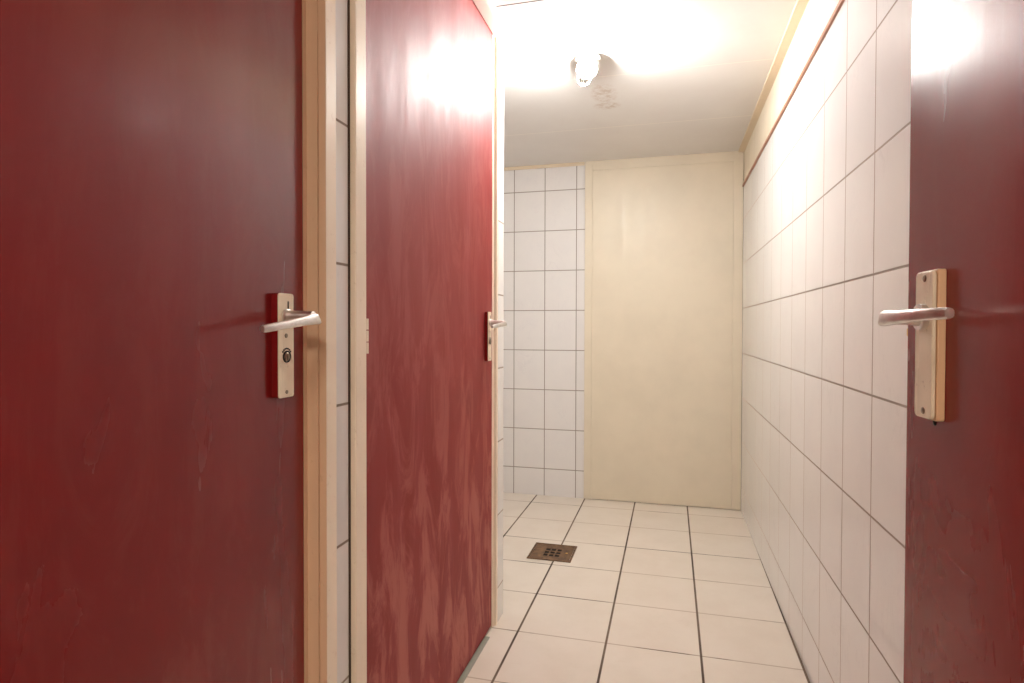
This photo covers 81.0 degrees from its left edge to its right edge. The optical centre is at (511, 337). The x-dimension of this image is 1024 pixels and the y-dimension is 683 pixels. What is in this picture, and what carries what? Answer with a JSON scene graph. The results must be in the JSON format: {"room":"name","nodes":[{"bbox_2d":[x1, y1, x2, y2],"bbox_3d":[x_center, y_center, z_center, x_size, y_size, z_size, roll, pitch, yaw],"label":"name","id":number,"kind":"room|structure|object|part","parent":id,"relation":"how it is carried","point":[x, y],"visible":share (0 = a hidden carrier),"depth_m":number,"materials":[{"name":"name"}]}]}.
{"room":"public restroom","nodes":[
{"label":"public restroom","id":0,"kind":"room"},
{"bbox_2d":[336,0,503,682],"bbox_3d":[-0.935,-0.036,1.230,1.262,2.120,2.299,0,1,15],"label":"wall","id":1,"kind":"structure","parent":0,"point":[341,5],"depth_m":1.12,"materials":[{"name":"white tile"}]},
{"bbox_2d":[0,0,320,682],"bbox_3d":[-0.441,0.001,0.607,0.110,2.047,0.820,0,1,15],"label":"door","id":2,"kind":"structure","parent":1,"relation":"in","point":[153,318],"depth_m":0.71,"materials":[{"name":"red paint"}]},
{"bbox_3d":[-0.355,0.013,0.942,0.002,0.164,0.038,0,1,15],"label":"plate","id":3,"kind":"part","parent":2,"relation":"part of","materials":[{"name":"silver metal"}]},
{"bbox_3d":[-0.353,0.030,0.941,0.004,0.014,0.014,0,1,15],"label":"turn knob","id":4,"kind":"part","parent":2,"relation":"part of","materials":[{"name":"metal"}]},
{"bbox_3d":[-0.340,-0.026,0.888,0.058,0.037,0.128,0,1,15],"label":"lever handle","id":5,"kind":"part","parent":2,"relation":"part of","materials":[{"name":"metal"}]},
{"bbox_2d":[302,0,336,682],"bbox_3d":[-0.469,-0.026,0.606,0.086,2.120,0.941,0,1,15],"label":"door frame","id":6,"kind":"structure","parent":1,"relation":"attached to","point":[318,16],"depth_m":1.02,"materials":[{"name":"beige paint"}]},
{"bbox_2d":[347,0,498,682],"bbox_3d":[-0.204,-0.041,1.622,0.076,2.120,1.008,0,1,15],"label":"door frame","id":7,"kind":"structure","parent":1,"relation":"attached to","point":[356,9],"depth_m":1.15,"materials":[{"name":"beige paint"}]},
{"bbox_2d":[366,0,506,682],"bbox_3d":[-0.173,-0.014,1.618,0.110,2.047,0.925,0,1,15],"label":"door","id":8,"kind":"structure","parent":1,"relation":"in","point":[429,322],"depth_m":1.52,"materials":[{"name":"red paint"}]},
{"bbox_3d":[-0.075,-0.003,2.001,0.002,0.164,0.038,0,1,15],"label":"plate","id":9,"kind":"part","parent":8,"relation":"part of","materials":[{"name":"silver metal"}]},
{"bbox_3d":[-0.059,-0.045,1.947,0.058,0.031,0.128,0,1,15],"label":"lever handle","id":10,"kind":"part","parent":8,"relation":"part of","materials":[{"name":"metal"}]},
{"bbox_2d":[473,0,515,49],"bbox_3d":[-0.278,-1.054,1.144,0.050,0.065,2.100,0,1,15],"label":"trim","id":11,"kind":"structure","parent":1,"relation":"attached to","point":[488,10],"depth_m":1.98,"materials":[{"name":"white paint"}]},
{"bbox_2d":[503,165,743,508],"bbox_3d":[0.344,-0.073,3.738,2.450,2.120,0.100,0,1,15],"label":"wall","id":12,"kind":"structure","parent":0,"point":[544,208],"depth_m":3.72,"materials":[{"name":"white tile"}]},
{"bbox_2d":[504,162,584,170],"bbox_3d":[-0.157,-1.092,3.798,1.238,0.086,0.010,0,1,15],"label":"trim","id":13,"kind":"structure","parent":12,"relation":"attached to","point":[576,163],"depth_m":3.70,"materials":[{"name":"beige paint"}]},
{"bbox_2d":[584,151,743,509],"bbox_3d":[0.878,-0.037,3.537,0.902,2.051,0.016,0,1,15],"label":"wall panel","id":14,"kind":"object","parent":12,"relation":"attached to","point":[664,234],"visible":0.99,"depth_m":3.53,"materials":[{"name":"beige paint"}]},
{"bbox_3d":[0.877,-1.034,3.522,0.805,0.057,0.016,0,1,15],"label":"rail","id":15,"kind":"part","parent":14,"relation":"part of","materials":[{"name":"beige paint"}]},
{"bbox_2d":[464,492,809,682],"bbox_3d":[-0.369,1.067,1.072,2.450,0.080,5.652,0,1,15],"label":"floor","id":16,"kind":"structure","parent":0,"point":[647,592],"depth_m":2.30,"materials":[{"name":"beige tile"}]},
{"bbox_2d":[457,636,489,682],"bbox_3d":[-0.235,1.017,1.621,0.107,0.004,0.852,0,1,15],"label":"threshold","id":17,"kind":"object","parent":16,"relation":"on","point":[484,641],"visible":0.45,"depth_m":1.88,"materials":[{"name":"grey stone"}]},
{"bbox_2d":[527,542,576,562],"bbox_3d":[0.189,1.000,2.788,0.201,0.004,0.201,0,1,15],"label":"floor drain","id":18,"kind":"object","parent":16,"relation":"on","point":[542,551],"visible":1,"depth_m":2.78,"materials":[{"name":"brown metal"}]},
{"bbox_2d":[493,0,796,166],"bbox_3d":[-0.364,-1.123,1.038,2.450,0.198,5.652,0,1,15],"label":"ceiling","id":19,"kind":"structure","parent":0,"point":[673,77],"depth_m":2.42,"materials":[{"name":"white paint"}]},
{"bbox_2d":[575,52,600,86],"bbox_3d":[0.280,-0.989,2.234,0.096,0.136,0.142,0,1,15],"label":"ceiling lamp","id":20,"kind":"object","parent":19,"relation":"attached to","point":[587,66],"visible":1,"depth_m":2.21,"materials":[{"name":"white ceramic"}]},
{"bbox_2d":[576,60,594,86],"bbox_3d":[0.273,-0.977,2.218,0.064,0.114,0.108,0,1,15],"label":"bulb","id":21,"kind":"object","parent":20,"relation":"on","point":[585,69],"depth_m":2.22,"materials":[{"name":"white glass"}]},
{"bbox_3d":[0.273,-0.981,2.220,0.041,0.050,0.047,0,1,15],"label":"bulb","id":22,"kind":"part","parent":20,"relation":"part of","materials":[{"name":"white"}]},
{"bbox_2d":[741,0,911,682],"bbox_3d":[0.698,-0.025,0.773,0.166,2.120,5.652,0,1,15],"label":"wall","id":23,"kind":"structure","parent":0,"point":[826,199],"depth_m":1.55,"materials":[{"name":"white tile"}]},
{"bbox_2d":[738,0,808,151],"bbox_3d":[0.844,-1.058,1.624,0.038,0.068,3.702,0,1,15],"label":"trim","id":24,"kind":"structure","parent":23,"relation":"attached to","point":[800,6],"depth_m":2.29,"materials":[{"name":"beige paint"}]},
{"bbox_2d":[742,0,844,186],"bbox_3d":[0.854,-0.834,1.622,0.011,0.012,3.698,0,1,14],"label":"trim","id":25,"kind":"structure","parent":23,"relation":"attached to","point":[840,3],"depth_m":1.91,"materials":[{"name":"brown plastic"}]},
{"bbox_2d":[878,0,1023,682],"bbox_3d":[0.379,0.029,0.303,0.095,2.000,0.842,0,1,11],"label":"door","id":26,"kind":"structure","parent":23,"relation":"in","point":[964,315],"depth_m":0.58,"materials":[{"name":"red paint"}]},
{"bbox_3d":[0.411,-0.021,0.603,0.044,0.024,0.110,0,1,11],"label":"lever handle","id":27,"kind":"part","parent":26,"relation":"part of","materials":[{"name":"metal"}]},
{"bbox_3d":[0.441,0.008,0.639,0.004,0.156,0.038,0,1,11],"label":"plate","id":28,"kind":"part","parent":26,"relation":"part of","materials":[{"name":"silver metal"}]}
]}

